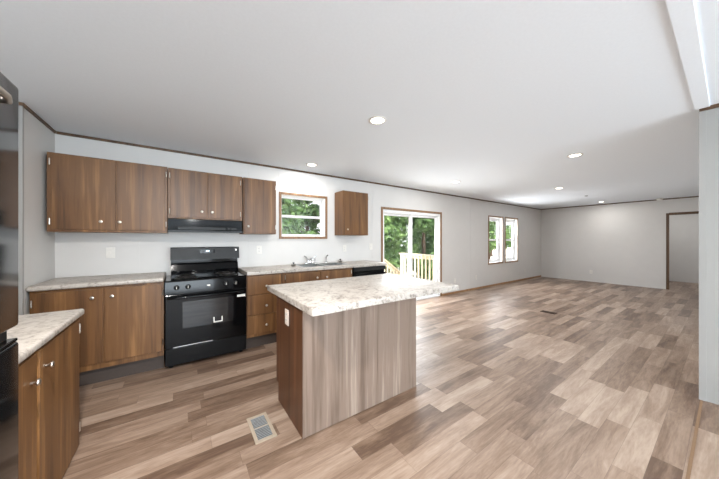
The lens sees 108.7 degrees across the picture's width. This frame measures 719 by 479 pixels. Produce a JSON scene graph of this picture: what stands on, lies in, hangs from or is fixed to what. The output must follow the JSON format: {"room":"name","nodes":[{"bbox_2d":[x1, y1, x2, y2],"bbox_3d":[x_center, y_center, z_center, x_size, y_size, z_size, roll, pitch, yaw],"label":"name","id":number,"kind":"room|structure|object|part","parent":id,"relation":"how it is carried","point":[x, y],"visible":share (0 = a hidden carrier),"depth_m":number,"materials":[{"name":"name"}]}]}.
{"room":"kitchen","nodes":[
{"label":"kitchen","id":0,"kind":"room"},
{"bbox_2d":[24,108,54,314],"bbox_3d":[-3.381,0.120,2.018,1.155,2.440,0.664,0,0,-35],"label":"wall","id":1,"kind":"structure","parent":0,"point":[39,244],"depth_m":2.29,"materials":[{"name":"white paint"}]},
{"bbox_2d":[19,105,23,314],"bbox_3d":[-2.722,0.134,2.076,0.020,2.413,0.024,0,0,-35],"label":"trim","id":2,"kind":"structure","parent":1,"relation":"attached to","point":[21,108],"depth_m":2.07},
{"bbox_2d":[19,102,55,133],"bbox_3d":[-2.954,-1.087,2.300,0.157,0.026,0.664,0,0,-35],"label":"trim","id":3,"kind":"structure","parent":1,"relation":"attached to","point":[25,106],"depth_m":2.27,"materials":[{"name":"brown wood"}]},
{"bbox_2d":[55,134,540,293],"bbox_3d":[2.236,0.120,6.417,15.400,2.440,0.140,0,0,-35],"label":"wall","id":4,"kind":"structure","parent":0,"point":[76,254],"depth_m":4.12,"materials":[{"name":"white paint"}]},
{"bbox_2d":[47,152,167,233],"bbox_3d":[-2.611,-0.447,2.756,0.902,0.747,0.326,0,0,-35],"label":"upper cabinet","id":5,"kind":"object","parent":4,"relation":"attached to","point":[85,194],"visible":0.98,"depth_m":2.62,"materials":[{"name":"brown wood"}]},
{"bbox_3d":[-2.701,-0.451,2.541,0.437,0.708,0.016,0,0,-35],"label":"door","id":6,"kind":"part","parent":5,"relation":"part of","materials":[{"name":"brown wood"}]},
{"bbox_3d":[-2.348,-0.451,2.786,0.392,0.708,0.016,0,0,-35],"label":"door","id":7,"kind":"part","parent":5,"relation":"part of","materials":[{"name":"brown wood"}]},
{"bbox_2d":[106,247,114,257],"bbox_3d":[-2.753,0.147,2.850,0.074,0.118,0.016,0,0,-35],"label":"light switch","id":8,"kind":"object","parent":4,"relation":"attached to","point":[110,251],"visible":1,"depth_m":2.85,"materials":[{"name":"white plastic"}]},
{"bbox_2d":[137,147,138,271],"bbox_3d":[-2.566,-0.347,2.988,0.022,1.454,0.004,0,0,-35],"label":"trim","id":9,"kind":"structure","parent":4,"relation":"attached to","point":[137,147],"depth_m":2.99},
{"bbox_2d":[168,219,241,232],"bbox_3d":[-1.919,-0.161,3.239,0.774,0.151,0.320,0,0,-35],"label":"range hood","id":10,"kind":"object","parent":4,"relation":"attached to","point":[174,225],"visible":1,"depth_m":3.12,"materials":[{"name":"black metal"}]},
{"bbox_2d":[168,168,241,220],"bbox_3d":[-1.916,-0.529,3.239,0.782,0.574,0.326,0,0,-35],"label":"upper cabinet","id":11,"kind":"object","parent":4,"relation":"attached to","point":[193,195],"visible":0.98,"depth_m":3.11,"materials":[{"name":"brown wood"}]},
{"bbox_3d":[-1.998,-0.529,3.030,0.356,0.542,0.016,0,0,-35],"label":"door","id":12,"kind":"part","parent":11,"relation":"part of","materials":[{"name":"brown wood"}]},
{"bbox_3d":[-1.698,-0.529,3.238,0.353,0.542,0.016,0,0,-35],"label":"door","id":13,"kind":"part","parent":11,"relation":"part of","materials":[{"name":"brown wood"}]},
{"bbox_2d":[248,164,249,265],"bbox_3d":[-1.573,-0.347,3.679,0.022,1.454,0.004,0,0,-35],"label":"trim","id":14,"kind":"structure","parent":4,"relation":"attached to","point":[248,164],"depth_m":3.68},
{"bbox_2d":[239,177,275,234],"bbox_3d":[-1.411,-0.445,3.590,0.425,0.743,0.326,0,0,-35],"label":"upper cabinet","id":15,"kind":"object","parent":4,"relation":"attached to","point":[258,195],"visible":0.98,"depth_m":3.47,"materials":[{"name":"brown wood"}]},
{"bbox_2d":[256,246,261,253],"bbox_3d":[-1.462,0.150,3.753,0.074,0.118,0.008,0,0,-35],"label":"wall outlet","id":16,"kind":"object","parent":4,"relation":"attached to","point":[258,248],"visible":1,"depth_m":3.75,"materials":[{"name":"white plastic"}]},
{"bbox_2d":[56,131,540,209],"bbox_3d":[1.753,-1.087,5.988,11.781,0.026,0.012,0,0,-35],"label":"trim","id":17,"kind":"structure","parent":4,"relation":"attached to","point":[57,132],"depth_m":3.57,"materials":[{"name":"brown wood"}]},
{"bbox_2d":[279,192,326,238],"bbox_3d":[-0.924,-0.369,4.208,0.820,0.718,0.152,0,0,-35],"label":"window","id":18,"kind":"structure","parent":4,"relation":"in","point":[322,199],"depth_m":4.23,"materials":[{"name":"white plastic"}]},
{"bbox_3d":[-0.958,-0.512,4.257,0.712,0.323,0.020,0,0,-35],"label":"sash","id":19,"kind":"part","parent":18,"relation":"part of","materials":[{"name":"white plastic"}]},
{"bbox_3d":[-0.945,-0.226,4.239,0.712,0.323,0.022,0,0,-35],"label":"sash","id":20,"kind":"part","parent":18,"relation":"part of","materials":[{"name":"white plastic"}]},
{"bbox_2d":[335,190,368,235],"bbox_3d":[-0.127,-0.441,4.484,0.516,0.738,0.326,0,0,-35],"label":"upper cabinet","id":21,"kind":"object","parent":4,"relation":"attached to","point":[351,208],"visible":1,"depth_m":4.36,"materials":[{"name":"brown wood"}]},
{"bbox_3d":[-0.056,-0.442,4.381,0.488,0.713,0.016,0,0,-35],"label":"door","id":22,"kind":"part","parent":21,"relation":"part of","materials":[{"name":"brown wood"}]},
{"bbox_2d":[372,183,372,258],"bbox_3d":[0.249,-0.347,4.947,0.022,1.454,0.004,0,0,-35],"label":"trim","id":23,"kind":"structure","parent":4,"relation":"attached to","point":[372,183],"depth_m":4.95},
{"bbox_2d":[381,207,441,300],"bbox_3d":[1.151,0.347,5.652,1.865,1.984,0.152,0,0,-35],"label":"door","id":24,"kind":"structure","parent":4,"relation":"in","point":[437,216],"depth_m":5.75,"materials":[{"name":"white plastic"}]},
{"bbox_3d":[0.782,0.385,5.457,0.863,1.846,0.035,0,0,-35],"label":"fixed panel","id":25,"kind":"part","parent":24,"relation":"part of","materials":[{"name":"glass"}]},
{"bbox_3d":[1.474,0.385,5.877,0.903,1.846,0.035,0,0,-35],"label":"sliding panel","id":26,"kind":"part","parent":24,"relation":"part of","materials":[{"name":"white plastic"}]},
{"bbox_2d":[470,199,470,287],"bbox_3d":[2.933,0.108,6.814,0.022,2.364,0.004,0,0,-35],"label":"trim","id":27,"kind":"structure","parent":4,"relation":"attached to","point":[470,199],"depth_m":6.81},
{"bbox_2d":[442,275,540,295],"bbox_3d":[4.274,1.317,7.742,5.637,0.045,0.012,0,0,-35],"label":"baseboard","id":28,"kind":"structure","parent":4,"relation":"attached to","point":[539,275],"depth_m":7.26,"materials":[{"name":"wood"}]},
{"bbox_2d":[488,215,502,264],"bbox_3d":[3.956,0.015,7.604,0.840,1.400,0.152,0,0,-35],"label":"window","id":29,"kind":"structure","parent":4,"relation":"in","point":[499,220],"depth_m":7.78,"materials":[{"name":"white plastic"}]},
{"bbox_3d":[3.922,-0.281,7.653,0.658,0.627,0.020,0,0,-35],"label":"sash","id":30,"kind":"part","parent":29,"relation":"part of","materials":[{"name":"white plastic"}]},
{"bbox_3d":[3.935,0.310,7.634,0.658,0.627,0.022,0,0,-35],"label":"sash","id":31,"kind":"part","parent":29,"relation":"part of","materials":[{"name":"white plastic"}]},
{"bbox_3d":[3.928,0.015,7.643,0.769,1.329,0.055,0,0,-35],"label":"frame","id":32,"kind":"part","parent":29,"relation":"part of","materials":[{"name":"white plastic"}]},
{"bbox_2d":[505,217,517,262],"bbox_3d":[4.734,0.015,8.145,0.845,1.400,0.152,0,0,-35],"label":"window","id":33,"kind":"structure","parent":4,"relation":"in","point":[514,221],"depth_m":8.32,"materials":[{"name":"white plastic"}]},
{"bbox_3d":[4.699,-0.281,8.194,0.663,0.627,0.020,0,0,-35],"label":"sash","id":34,"kind":"part","parent":33,"relation":"part of","materials":[{"name":"white plastic"}]},
{"bbox_3d":[4.706,0.015,8.185,0.774,1.329,0.055,0,0,-35],"label":"frame","id":35,"kind":"part","parent":33,"relation":"part of","materials":[{"name":"white plastic"}]},
{"bbox_3d":[4.713,0.310,8.175,0.663,0.627,0.022,0,0,-35],"label":"sash","id":36,"kind":"part","parent":33,"relation":"part of","materials":[{"name":"white plastic"}]},
{"bbox_2d":[0,0,718,208],"bbox_3d":[4.472,-1.160,3.203,15.600,0.120,8.550,0,0,-35],"label":"ceiling","id":37,"kind":"structure","parent":0,"point":[493,97],"depth_m":1.83,"materials":[{"name":"white paint"}]},
{"bbox_2d":[306,163,316,166],"bbox_3d":[-0.700,-1.095,3.777,0.168,0.009,0.168,0,0,-35],"label":"recessed light","id":38,"kind":"object","parent":37,"relation":"in","point":[307,164],"visible":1,"depth_m":3.76,"materials":[{"name":"white plastic"}]},
{"bbox_2d":[368,116,386,124],"bbox_3d":[0.165,-1.095,2.372,0.168,0.009,0.168,0,0,-35],"label":"recessed light","id":39,"kind":"object","parent":37,"relation":"in","point":[376,120],"visible":1,"depth_m":2.37,"materials":[{"name":"white plastic"}]},
{"bbox_2d":[567,153,582,157],"bbox_3d":[2.802,-1.095,3.353,0.168,0.009,0.168,0,0,-35],"label":"recessed light","id":40,"kind":"object","parent":37,"relation":"in","point":[574,154],"visible":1,"depth_m":3.35,"materials":[{"name":"white plastic"}]},
{"bbox_2d":[664,0,709,109],"bbox_3d":[0.934,-1.094,0.811,4.660,0.012,0.080,0,0,-35],"label":"ceiling beam","id":41,"kind":"structure","parent":37,"relation":"attached to","point":[682,14],"depth_m":1.45,"materials":[{"name":"white paint"}]},
{"bbox_2d":[62,277,718,478],"bbox_3d":[4.497,1.370,3.166,15.400,0.060,8.060,0,0,-35],"label":"floor","id":42,"kind":"structure","parent":0,"point":[605,385],"depth_m":2.06,"materials":[{"name":"brown wood"}]},
{"bbox_2d":[0,72,18,478],"bbox_3d":[-1.139,0.427,0.266,0.815,1.825,0.858,0,0,-35],"label":"refrigerator","id":43,"kind":"object","parent":42,"relation":"on","point":[9,93],"visible":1,"depth_m":0.77,"materials":[{"name":"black metal"}]},
{"bbox_3d":[-0.818,-0.386,0.474,0.052,0.019,0.605,0,0,-35],"label":"door handle","id":44,"kind":"part","parent":43,"relation":"part of","materials":[{"name":"silver metal"}]},
{"bbox_3d":[-0.870,-0.105,0.453,0.070,0.760,0.858,0,0,-35],"label":"door","id":45,"kind":"part","parent":43,"relation":"part of","materials":[{"name":"metal"}]},
{"bbox_3d":[-0.870,0.805,0.453,0.070,0.970,0.858,0,0,-35],"label":"door","id":46,"kind":"part","parent":43,"relation":"part of","materials":[{"name":"black metal"}]},
{"bbox_2d":[19,320,80,478],"bbox_3d":[-1.761,0.922,1.046,0.684,0.835,1.134,0,0,-35],"label":"base cabinet","id":47,"kind":"object","parent":42,"relation":"on","point":[49,424],"visible":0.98,"depth_m":1.29,"materials":[{"name":"brown wood"}]},
{"bbox_3d":[-1.337,0.923,0.967,0.018,0.810,0.495,0,0,-35],"label":"door","id":48,"kind":"part","parent":47,"relation":"part of","materials":[{"name":"brown wood"}]},
{"bbox_3d":[-1.426,0.630,1.137,0.030,0.030,0.031,0,0,-35],"label":"knob","id":49,"kind":"part","parent":47,"relation":"part of","materials":[{"name":"silver metal"}]},
{"bbox_2d":[7,309,83,363],"bbox_3d":[-1.788,0.483,1.063,0.667,0.042,1.187,0,0,-35],"label":"countertop","id":50,"kind":"structure","parent":47,"relation":"on","point":[32,331],"depth_m":1.35,"materials":[{"name":"laminate"}]},
{"bbox_3d":[-1.510,0.610,1.258,0.030,0.030,0.031,0,0,-35],"label":"knob","id":51,"kind":"part","parent":47,"relation":"part of","materials":[{"name":"silver metal"}]},
{"bbox_2d":[30,276,165,386],"bbox_3d":[-2.537,0.886,2.623,0.892,0.907,0.628,0,0,-35],"label":"base cabinet","id":52,"kind":"object","parent":42,"relation":"on","point":[122,334],"visible":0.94,"depth_m":2.44,"materials":[{"name":"brown wood"}]},
{"bbox_3d":[-2.554,0.797,2.275,0.417,0.685,0.016,0,0,-35],"label":"door","id":53,"kind":"part","parent":52,"relation":"part of","materials":[{"name":"brown wood"}]},
{"bbox_2d":[26,272,165,291],"bbox_3d":[-2.544,0.411,2.624,0.903,0.042,0.619,0,0,-35],"label":"countertop","id":54,"kind":"structure","parent":52,"relation":"on","point":[137,278],"depth_m":2.45,"materials":[{"name":"laminate"}]},
{"bbox_3d":[-2.198,0.797,2.523,0.417,0.685,0.016,0,0,-35],"label":"door","id":55,"kind":"part","parent":52,"relation":"part of","materials":[{"name":"brown wood"}]},
{"bbox_2d":[165,247,245,367],"bbox_3d":[-1.819,0.719,3.072,0.780,1.243,0.678,0,0,-35],"label":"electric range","id":56,"kind":"object","parent":42,"relation":"on","point":[205,289],"visible":1,"depth_m":2.88,"materials":[{"name":"black metal"}]},
{"bbox_3d":[-1.670,1.220,2.856,0.772,0.170,0.024,0,0,-35],"label":"storage drawer","id":57,"kind":"part","parent":56,"relation":"part of","materials":[{"name":"black metal"}]},
{"bbox_2d":[165,287,245,348],"bbox_3d":[-1.846,0.877,3.108,0.768,0.865,0.588,0,0,-35],"label":"oven","id":58,"kind":"object","parent":56,"relation":"in","point":[237,342],"depth_m":2.87,"materials":[{"name":"black metal"}]},
{"bbox_3d":[-1.669,0.852,2.853,0.772,0.553,0.030,0,0,-35],"label":"oven door","id":59,"kind":"part","parent":56,"relation":"part of","materials":[{"name":"black metal"}]},
{"bbox_2d":[165,271,245,282],"bbox_3d":[-1.811,0.434,3.058,0.776,0.018,0.512,0,0,-35],"label":"cooktop","id":60,"kind":"object","parent":56,"relation":"in","point":[195,276],"depth_m":2.96,"materials":[{"name":"black metal"}]},
{"bbox_3d":[-1.677,0.505,2.865,0.774,0.125,0.044,0,0,-35],"label":"control panel","id":61,"kind":"part","parent":56,"relation":"part of","materials":[{"name":"black metal"}]},
{"bbox_3d":[-1.644,0.604,2.818,0.740,0.027,0.062,0,0,-35],"label":"door handle","id":62,"kind":"part","parent":56,"relation":"part of","materials":[{"name":"metal"}]},
{"bbox_2d":[239,271,281,348],"bbox_3d":[-1.341,0.886,3.455,0.425,0.907,0.628,0,0,-35],"label":"base cabinet","id":63,"kind":"object","parent":42,"relation":"on","point":[261,304],"visible":0.75,"depth_m":3.20,"materials":[{"name":"brown wood"}]},
{"bbox_3d":[-1.185,1.044,3.228,0.398,0.228,0.016,0,0,-35],"label":"drawer","id":64,"kind":"part","parent":63,"relation":"part of","materials":[{"name":"brown wood"}]},
{"bbox_3d":[-1.185,0.802,3.228,0.398,0.239,0.016,0,0,-35],"label":"drawer","id":65,"kind":"part","parent":63,"relation":"part of","materials":[{"name":"brown wood"}]},
{"bbox_3d":[-1.185,0.561,3.228,0.398,0.227,0.016,0,0,-35],"label":"drawer","id":66,"kind":"part","parent":63,"relation":"part of","materials":[{"name":"brown wood"}]},
{"bbox_2d":[246,412,276,444],"bbox_3d":[-0.701,1.337,1.839,0.140,0.006,0.290,0,0,-35],"label":"floor vent","id":67,"kind":"object","parent":42,"relation":"in","point":[260,425],"visible":1,"depth_m":1.83,"materials":[{"name":"beige metal"}]},
{"bbox_2d":[282,268,351,283],"bbox_3d":[-0.714,0.886,3.891,1.096,0.907,0.628,0,0,-35],"label":"base cabinet","id":68,"kind":"object","parent":42,"relation":"on","point":[290,277],"visible":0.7,"depth_m":3.61,"materials":[{"name":"brown wood"}]},
{"bbox_3d":[-0.764,0.796,3.520,0.490,0.688,0.016,0,0,-35],"label":"door","id":69,"kind":"part","parent":68,"relation":"part of","materials":[{"name":"brown wood"}]},
{"bbox_2d":[238,260,386,275],"bbox_3d":[-0.616,0.411,3.965,2.202,0.042,0.619,0,0,-35],"label":"countertop","id":70,"kind":"structure","parent":68,"relation":"on","point":[258,270],"depth_m":3.59,"materials":[{"name":"laminate"}]},
{"bbox_2d":[304,255,315,263],"bbox_3d":[-0.741,0.318,4.041,0.219,0.132,0.214,0,0,-35],"label":"faucet","id":71,"kind":"object","parent":70,"relation":"on","point":[309,261],"visible":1,"depth_m":4.08,"materials":[{"name":"silver metal"}]},
{"bbox_2d":[296,262,347,266],"bbox_3d":[-0.593,0.468,4.004,0.764,0.164,0.454,0,0,-35],"label":"sink","id":72,"kind":"object","parent":70,"relation":"in","point":[328,263],"visible":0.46,"depth_m":4.05,"materials":[{"name":"silver metal"}]},
{"bbox_3d":[-0.730,0.470,3.882,0.324,0.160,0.334,0,0,-35],"label":"bowl","id":73,"kind":"part","parent":72,"relation":"part of","materials":[{"name":"silver metal"}]},
{"bbox_3d":[-0.431,0.470,4.090,0.324,0.160,0.334,0,0,-35],"label":"bowl","id":74,"kind":"part","parent":72,"relation":"part of","materials":[{"name":"silver metal"}]},
{"bbox_3d":[-0.343,0.796,3.813,0.508,0.688,0.016,0,0,-35],"label":"door","id":75,"kind":"part","parent":68,"relation":"part of","materials":[{"name":"brown wood"}]},
{"bbox_2d":[277,296,415,438],"bbox_3d":[-0.102,0.903,2.284,1.094,0.874,0.599,0,0,-35],"label":"kitchen island","id":76,"kind":"object","parent":42,"relation":"on","point":[332,368],"visible":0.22,"depth_m":1.96,"materials":[{"name":"brown wood"}]},
{"bbox_2d":[285,309,288,325],"bbox_3d":[-0.558,0.595,1.975,0.008,0.118,0.074,0,0,-35],"label":"wall outlet","id":77,"kind":"object","parent":76,"relation":"attached to","point":[286,310],"visible":1,"depth_m":1.95,"materials":[{"name":"beige plastic"}]},
{"bbox_3d":[-0.539,0.902,1.966,0.012,0.873,0.567,0,0,-35],"label":"panel","id":78,"kind":"part","parent":76,"relation":"part of","materials":[{"name":"brown wood"}]},
{"bbox_2d":[267,273,458,315],"bbox_3d":[0.038,0.443,2.382,1.473,0.045,0.993,0,0,-35],"label":"island countertop","id":79,"kind":"structure","parent":76,"relation":"on","point":[318,297],"depth_m":2.09,"materials":[{"name":"laminate"}]},
{"bbox_2d":[352,265,384,276],"bbox_3d":[0.004,0.887,4.395,0.654,0.906,0.589,0,0,-35],"label":"dishwasher","id":80,"kind":"object","parent":42,"relation":"on","point":[371,270],"visible":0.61,"depth_m":4.14,"materials":[{"name":"black metal"}]},
{"bbox_3d":[0.164,0.880,4.176,0.636,0.680,0.038,0,0,-35],"label":"door","id":81,"kind":"part","parent":80,"relation":"part of","materials":[{"name":"black metal"}]},
{"bbox_3d":[0.166,0.468,4.174,0.636,0.060,0.042,0,0,-35],"label":"control panel","id":82,"kind":"part","parent":80,"relation":"part of","materials":[{"name":"black plastic"}]},
{"bbox_2d":[541,197,698,287],"bbox_3d":[8.892,0.120,6.138,0.110,2.440,7.919,0,0,-35],"label":"wall","id":83,"kind":"structure","parent":0,"point":[622,243],"depth_m":7.83,"materials":[{"name":"grey paint"}]},
{"bbox_2d":[541,276,665,288],"bbox_3d":[7.424,1.330,8.142,0.012,0.020,2.927,0,0,-35],"label":"baseboard","id":84,"kind":"structure","parent":83,"relation":"attached to","point":[541,276],"depth_m":7.92,"materials":[{"name":"wood"}]},
{"bbox_2d":[541,196,698,209],"bbox_3d":[7.663,-1.087,7.799,0.012,0.026,3.764,0,0,-35],"label":"trim","id":85,"kind":"structure","parent":83,"relation":"attached to","point":[691,196],"depth_m":7.62,"materials":[{"name":"brown wood"}]},
{"bbox_2d":[666,211,698,289],"bbox_3d":[8.541,0.312,6.631,0.124,2.055,0.840,0,0,-35],"label":"door frame","id":86,"kind":"structure","parent":83,"relation":"in","point":[692,212],"depth_m":6.91,"materials":[{"name":"wood"}]},
{"bbox_2d":[669,214,698,282],"bbox_3d":[9.879,0.120,8.652,0.100,2.440,4.919,0,0,-35],"label":"wall","id":87,"kind":"structure","parent":0,"point":[683,229],"depth_m":8.10,"materials":[{"name":"grey paint"}]},
{"bbox_2d":[706,107,718,404],"bbox_3d":[6.954,0.120,2.550,7.169,2.440,4.042,0,0,-35],"label":"wall","id":88,"kind":"structure","parent":0,"point":[712,115],"depth_m":2.11,"materials":[{"name":"grey paint"}]},
{"bbox_2d":[685,400,702,478],"bbox_3d":[1.240,1.338,1.028,3.910,0.002,0.015,0,0,-35],"label":"trim","id":89,"kind":"structure","parent":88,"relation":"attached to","point":[689,468],"depth_m":1.69,"materials":[{"name":"brown wood"}]},
{"bbox_2d":[699,110,705,400],"bbox_3d":[2.869,0.136,2.156,0.028,2.409,0.038,0,0,-35],"label":"trim","id":90,"kind":"structure","parent":88,"relation":"attached to","point":[702,115],"depth_m":2.15,"materials":[{"name":"grey paint"}]},
{"bbox_2d":[699,103,718,111],"bbox_3d":[3.977,-1.085,0.542,0.012,0.030,3.948,0,0,-35],"label":"trim","id":91,"kind":"structure","parent":88,"relation":"attached to","point":[717,104],"depth_m":2.11,"materials":[{"name":"brown wood"}]},
{"label":"outside","id":92,"kind":"structure","parent":0,"visible":0},
{"bbox_2d":[389,246,511,280],"bbox_3d":[0.135,2.265,39.200,95.000,0.150,55.800,0,0,-35],"label":"ground","id":93,"kind":"structure","parent":92,"point":[508,250],"depth_m":33.22,"materials":[{"name":"white"}]},
{"bbox_2d":[282,198,302,235],"bbox_3d":[-2.972,-0.690,9.602,2.056,5.827,2.481,0,0,-35],"label":"leafy tree","id":94,"kind":"object","parent":93,"relation":"on","point":[289,225],"visible":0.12,"depth_m":9.08,"materials":[{"name":"green plant"}]},
{"bbox_2d":[293,204,309,233],"bbox_3d":[-4.234,-2.263,18.034,3.186,8.971,3.016,0,0,-35],"label":"leafy tree","id":95,"kind":"object","parent":93,"relation":"on","point":[301,227],"visible":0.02,"depth_m":17.58,"materials":[{"name":"green plant"}]},
{"bbox_2d":[292,199,319,234],"bbox_3d":[-2.757,-1.065,13.725,2.206,6.713,2.245,0,0,-35],"label":"leafy tree","id":96,"kind":"object","parent":93,"relation":"on","point":[310,225],"visible":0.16,"depth_m":13.36,"materials":[{"name":"green plant"}]},
{"bbox_2d":[384,258,399,274],"bbox_3d":[0.771,1.291,8.522,1.600,2.013,0.990,0,0,-35],"label":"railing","id":97,"kind":"structure","parent":93,"relation":"on","point":[389,265],"depth_m":8.13,"materials":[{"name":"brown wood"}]},
{"bbox_2d":[384,215,404,273],"bbox_3d":[1.284,-0.693,12.756,1.997,5.831,1.965,0,0,-35],"label":"leafy tree","id":98,"kind":"object","parent":93,"relation":"on","point":[392,235],"visible":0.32,"depth_m":12.30,"materials":[{"name":"green plant"}]},
{"bbox_2d":[399,216,420,267],"bbox_3d":[3.626,-1.244,18.441,2.460,6.934,2.387,0,0,-35],"label":"leafy tree","id":99,"kind":"object","parent":93,"relation":"on","point":[405,224],"visible":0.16,"depth_m":17.92,"materials":[{"name":"green plant"}]},
{"bbox_2d":[404,217,434,279],"bbox_3d":[3.660,-1.090,14.168,2.180,6.647,2.371,0,0,-35],"label":"leafy tree","id":100,"kind":"object","parent":93,"relation":"on","point":[423,227],"visible":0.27,"depth_m":14.06,"materials":[{"name":"green plant"}]},
{"bbox_2d":[425,231,434,254],"bbox_3d":[5.923,-1.366,20.023,2.556,7.360,2.255,0,0,34],"label":"leafy tree","id":101,"kind":"object","parent":93,"relation":"on","point":[430,238],"visible":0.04,"depth_m":19.50,"materials":[{"name":"green plant"}]},
{"bbox_2d":[489,221,506,258],"bbox_3d":[9.330,-0.687,18.704,2.446,5.820,2.283,0,0,-44],"label":"leafy tree","id":102,"kind":"object","parent":93,"relation":"on","point":[492,224],"visible":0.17,"depth_m":17.96,"materials":[{"name":"green plant"}]},
{"bbox_2d":[506,224,511,248],"bbox_3d":[14.078,-0.877,24.708,2.324,6.200,2.276,0,0,-35],"label":"leafy tree","id":103,"kind":"object","parent":93,"relation":"on","point":[508,232],"visible":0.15,"depth_m":24.36,"materials":[{"name":"green plant"}]},
{"bbox_3d":[0.662,1.807,6.359,2.750,0.763,1.534,0,0,-35],"label":"deck","id":104,"kind":"object","parent":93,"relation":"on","visible":0},
{"bbox_2d":[399,253,434,280],"bbox_3d":[1.659,0.911,7.106,0.140,1.023,1.490,0,0,-35],"label":"deck railing","id":105,"kind":"object","parent":104,"relation":"on","point":[403,256],"visible":0.5,"depth_m":7.07,"materials":[{"name":"white wood"}]},
{"bbox_3d":[1.279,0.931,7.651,0.090,0.983,0.090,0,0,-35],"label":"post","id":106,"kind":"part","parent":105,"relation":"part of","materials":[{"name":"white wood"}]},
{"bbox_3d":[1.659,0.419,7.106,0.140,0.039,1.490,0,0,-35],"label":"rail","id":107,"kind":"part","parent":105,"relation":"part of","materials":[{"name":"white wood"}]},
{"bbox_3d":[1.659,0.485,7.106,0.040,0.090,1.238,0,0,-35],"label":"rail","id":108,"kind":"part","parent":105,"relation":"part of","materials":[{"name":"white wood"}]}
]}

